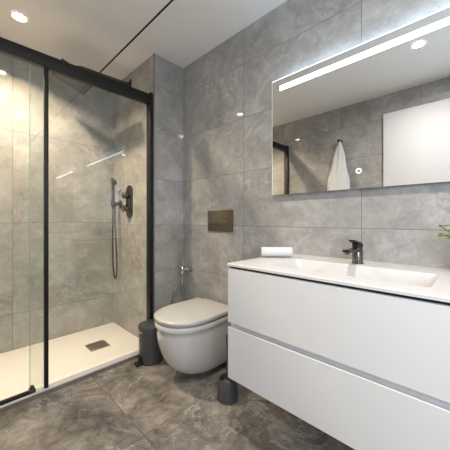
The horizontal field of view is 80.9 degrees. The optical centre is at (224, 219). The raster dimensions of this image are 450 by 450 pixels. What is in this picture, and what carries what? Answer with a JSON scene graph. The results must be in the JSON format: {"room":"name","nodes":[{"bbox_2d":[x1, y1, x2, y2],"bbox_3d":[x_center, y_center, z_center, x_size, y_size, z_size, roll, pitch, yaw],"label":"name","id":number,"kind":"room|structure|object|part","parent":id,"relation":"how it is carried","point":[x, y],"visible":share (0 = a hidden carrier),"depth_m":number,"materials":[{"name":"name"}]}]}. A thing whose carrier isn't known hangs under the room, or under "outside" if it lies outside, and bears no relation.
{"room":"bathroom","nodes":[
{"label":"bathroom","id":0,"kind":"room"},
{"bbox_2d":[0,54,113,353],"bbox_3d":[-1.604,-0.144,2.220,0.106,2.389,1.875,0,0,44],"label":"wall","id":1,"kind":"structure","parent":0,"point":[81,127],"depth_m":2.28,"materials":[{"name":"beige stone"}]},
{"bbox_2d":[114,55,152,337],"bbox_3d":[-0.838,-0.144,2.394,0.755,2.389,0.021,0,0,44],"label":"wall","id":2,"kind":"structure","parent":0,"point":[130,116],"depth_m":2.37,"materials":[{"name":"grey tile"}]},
{"bbox_2d":[51,58,130,94],"bbox_3d":[-1.048,-1.162,2.169,0.276,0.227,0.594,0,0,44],"label":"shower","id":3,"kind":"object","parent":2,"relation":"attached to","point":[81,87],"visible":0.38,"depth_m":2.11,"materials":[{"name":"grey metal"}]},
{"bbox_3d":[-1.174,-1.089,2.039,0.238,0.073,0.200,0,0,44],"label":"nozzle panel","id":4,"kind":"part","parent":3,"relation":"part of","materials":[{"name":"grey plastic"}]},
{"bbox_3d":[-1.031,-1.181,2.222,0.037,0.141,0.485,0,0,39],"label":"arm","id":5,"kind":"part","parent":3,"relation":"part of","materials":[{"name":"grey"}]},
{"bbox_2d":[111,178,121,278],"bbox_3d":[-1.034,0.079,2.504,0.083,0.950,0.092,0,0,44],"label":"shower","id":6,"kind":"object","parent":2,"relation":"attached to","point":[113,181],"visible":1,"depth_m":2.48,"materials":[{"name":"grey metal"}]},
{"bbox_2d":[121,185,132,217],"bbox_3d":[-0.892,-0.168,2.384,0.117,0.298,0.066,0,0,44],"label":"shower mixer","id":7,"kind":"object","parent":2,"relation":"attached to","point":[128,195],"visible":1,"depth_m":2.37,"materials":[{"name":"grey metal"}]},
{"bbox_3d":[-0.895,-0.105,2.381,0.059,0.059,0.056,0,0,44],"label":"knob","id":8,"kind":"part","parent":7,"relation":"part of","materials":[{"name":"grey metal"}]},
{"bbox_3d":[-0.895,-0.221,2.381,0.059,0.059,0.056,0,0,44],"label":"knob","id":9,"kind":"part","parent":7,"relation":"part of","materials":[{"name":"grey metal"}]},
{"bbox_3d":[-0.873,-0.168,2.404,0.117,0.298,0.012,0,0,44],"label":"plate","id":10,"kind":"part","parent":7,"relation":"part of","materials":[{"name":"grey metal"}]},
{"bbox_2d":[153,53,154,318],"bbox_3d":[-0.571,-0.144,2.122,0.011,2.389,0.011,0,0,44],"label":"trim","id":11,"kind":"structure","parent":2,"relation":"attached to","point":[153,53],"depth_m":2.12,"materials":[{"name":"grey"}]},
{"bbox_2d":[100,0,173,72],"bbox_3d":[0.576,-1.366,0.741,5.085,0.050,0.015,0,0,44],"label":"trim","id":12,"kind":"structure","parent":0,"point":[170,1],"depth_m":1.87,"materials":[{"name":"black metal"}]},
{"bbox_2d":[0,0,286,79],"bbox_3d":[0.262,-1.381,0.416,5.297,0.084,2.088,0,0,44],"label":"ceiling","id":13,"kind":"structure","parent":0,"point":[89,34],"depth_m":1.82,"materials":[{"name":"white paint"}]},
{"bbox_2d":[10,11,28,22],"bbox_3d":[-1.355,-1.335,1.738,0.098,0.006,0.098,0,0,44],"label":"recessed light","id":14,"kind":"object","parent":13,"relation":"in","point":[17,16],"visible":1,"depth_m":1.73,"materials":[{"name":"white paint"}]},
{"bbox_2d":[155,54,182,311],"bbox_3d":[-0.476,-0.144,2.234,0.021,2.389,0.286,0,0,44],"label":"wall pier","id":15,"kind":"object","parent":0,"point":[168,75],"visible":0.64,"depth_m":2.21,"materials":[{"name":"grey tile"}]},
{"bbox_2d":[0,358,354,449],"bbox_3d":[0.262,1.092,0.416,5.297,0.084,2.088,0,0,44],"label":"floor","id":16,"kind":"structure","parent":0,"point":[126,406],"depth_m":1.40,"materials":[{"name":"grey tile"}]},
{"bbox_2d":[0,322,138,412],"bbox_3d":[-1.389,1.034,1.810,0.770,0.032,1.581,0,0,44],"label":"shower tray","id":17,"kind":"object","parent":16,"relation":"on","point":[74,358],"visible":0.92,"depth_m":1.92,"materials":[{"name":"white ceramic"}]},
{"bbox_2d":[0,37,152,405],"bbox_3d":[-1.143,0.001,1.570,0.074,2.042,1.578,0,0,44],"label":"shower door frame","id":18,"kind":"structure","parent":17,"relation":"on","point":[8,48],"depth_m":1.61,"materials":[{"name":"black metal"}]},
{"bbox_3d":[-1.158,-0.973,1.568,0.055,0.069,1.553,0,0,44],"label":"rail","id":19,"kind":"part","parent":18,"relation":"part of","materials":[{"name":"black metal"}]},
{"bbox_2d":[134,319,162,366],"bbox_3d":[-0.567,0.908,1.967,0.187,0.285,0.223,0,0,44],"label":"pedal bin","id":20,"kind":"object","parent":16,"relation":"on","point":[150,354],"visible":0.89,"depth_m":1.90,"materials":[{"name":"grey plastic"}]},
{"bbox_3d":[-0.555,0.785,1.980,0.187,0.039,0.187,0,0,44],"label":"lid","id":21,"kind":"part","parent":20,"relation":"part of","materials":[{"name":"grey plastic"}]},
{"bbox_2d":[217,333,237,404],"bbox_3d":[0.016,0.861,1.556,0.125,0.378,0.125,0,0,44],"label":"toilet brush","id":22,"kind":"object","parent":16,"relation":"on","point":[227,392],"visible":0.83,"depth_m":1.51,"materials":[{"name":"grey plastic"}]},
{"bbox_3d":[0.016,0.835,1.556,0.021,0.326,0.021,0,0,44],"label":"handle","id":23,"kind":"part","parent":22,"relation":"part of","materials":[{"name":"grey plastic"}]},
{"bbox_2d":[217,372,237,404],"bbox_3d":[0.016,0.988,1.556,0.125,0.124,0.125,0,0,44],"label":"pot","id":24,"kind":"object","parent":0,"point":[227,392],"depth_m":1.51,"materials":[{"name":"grey plastic"}]},
{"bbox_2d":[183,0,449,304],"bbox_3d":[0.912,-0.144,1.165,5.191,2.389,0.106,0,0,44],"label":"wall","id":25,"kind":"structure","parent":0,"point":[227,90],"depth_m":1.69,"materials":[{"name":"grey tile"}]},
{"bbox_2d":[171,255,192,303],"bbox_3d":[-0.362,0.559,2.196,0.188,0.533,0.056,0,0,-41],"label":"bidet sprayer","id":26,"kind":"object","parent":25,"relation":"attached to","point":[190,268],"visible":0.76,"depth_m":2.19,"materials":[{"name":"silver metal"}]},
{"bbox_2d":[154,298,230,373],"bbox_3d":[-0.218,0.815,1.809,0.399,0.416,0.537,0,0,44],"label":"toilet","id":27,"kind":"object","parent":25,"relation":"attached to","point":[191,334],"visible":0.89,"depth_m":1.65,"materials":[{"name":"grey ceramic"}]},
{"bbox_3d":[-0.240,0.618,1.786,0.399,0.024,0.472,0,0,44],"label":"lid","id":28,"kind":"part","parent":27,"relation":"part of","materials":[{"name":"grey plastic"}]},
{"bbox_3d":[-0.237,0.637,1.789,0.386,0.010,0.464,0,0,44],"label":"seat","id":29,"kind":"part","parent":27,"relation":"part of","materials":[{"name":"grey plastic"}]},
{"bbox_2d":[208,210,232,231],"bbox_3d":[-0.039,0.007,1.999,0.263,0.161,0.016,0,0,44],"label":"flush plate","id":30,"kind":"object","parent":25,"relation":"attached to","point":[218,220],"visible":1,"depth_m":1.98,"materials":[{"name":"brown metal"}]},
{"bbox_2d":[228,266,449,449],"bbox_3d":[0.631,0.473,0.997,1.213,0.519,0.524,0,0,44],"label":"vanity cabinet","id":31,"kind":"object","parent":25,"relation":"attached to","point":[368,369],"visible":0.81,"depth_m":0.86,"materials":[{"name":"white wood"}]},
{"bbox_2d":[227,254,449,302],"bbox_3d":[0.630,0.244,0.996,1.220,0.087,0.528,0,0,44],"label":"washbasin","id":32,"kind":"object","parent":31,"relation":"in","point":[432,283],"visible":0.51,"depth_m":1.05,"materials":[{"name":"white ceramic"}]},
{"bbox_2d":[261,247,292,255],"bbox_3d":[0.276,0.171,1.419,0.161,0.052,0.066,0,0,4],"label":"rolled towel","id":33,"kind":"object","parent":32,"relation":"on","point":[265,251],"visible":1,"depth_m":1.39,"materials":[{"name":"white fabric"}]},
{"bbox_2d":[342,240,363,263],"bbox_3d":[0.569,0.144,1.174,0.051,0.113,0.174,0,0,44],"label":"tap","id":34,"kind":"object","parent":32,"relation":"on","point":[356,250],"visible":1,"depth_m":1.20,"materials":[{"name":"grey metal"}]},
{"bbox_3d":[0.557,0.136,1.161,0.034,0.019,0.138,0,0,44],"label":"spout","id":35,"kind":"part","parent":34,"relation":"part of","materials":[{"name":"grey metal"}]},
{"bbox_3d":[0.591,0.107,1.197,0.046,0.039,0.106,0,0,44],"label":"lever","id":36,"kind":"part","parent":34,"relation":"part of","materials":[{"name":"black metal"}]},
{"bbox_2d":[434,225,449,238],"bbox_3d":[0.875,0.092,0.937,0.190,0.217,0.184,0,0,-2],"label":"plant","id":37,"kind":"object","parent":32,"relation":"on","point":[441,226],"visible":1,"depth_m":0.97,"materials":[{"name":"green plant"}]},
{"bbox_3d":[0.457,0.615,0.817,1.213,0.237,0.023,0,0,44],"label":"drawer","id":38,"kind":"part","parent":31,"relation":"part of","materials":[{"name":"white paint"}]},
{"bbox_2d":[272,6,449,194],"bbox_3d":[0.771,-0.505,1.202,1.298,0.702,0.036,0,0,44],"label":"mirror","id":39,"kind":"object","parent":25,"relation":"attached to","point":[375,112],"visible":1,"depth_m":1.25,"materials":[{"name":"silver mirror"}]}
]}

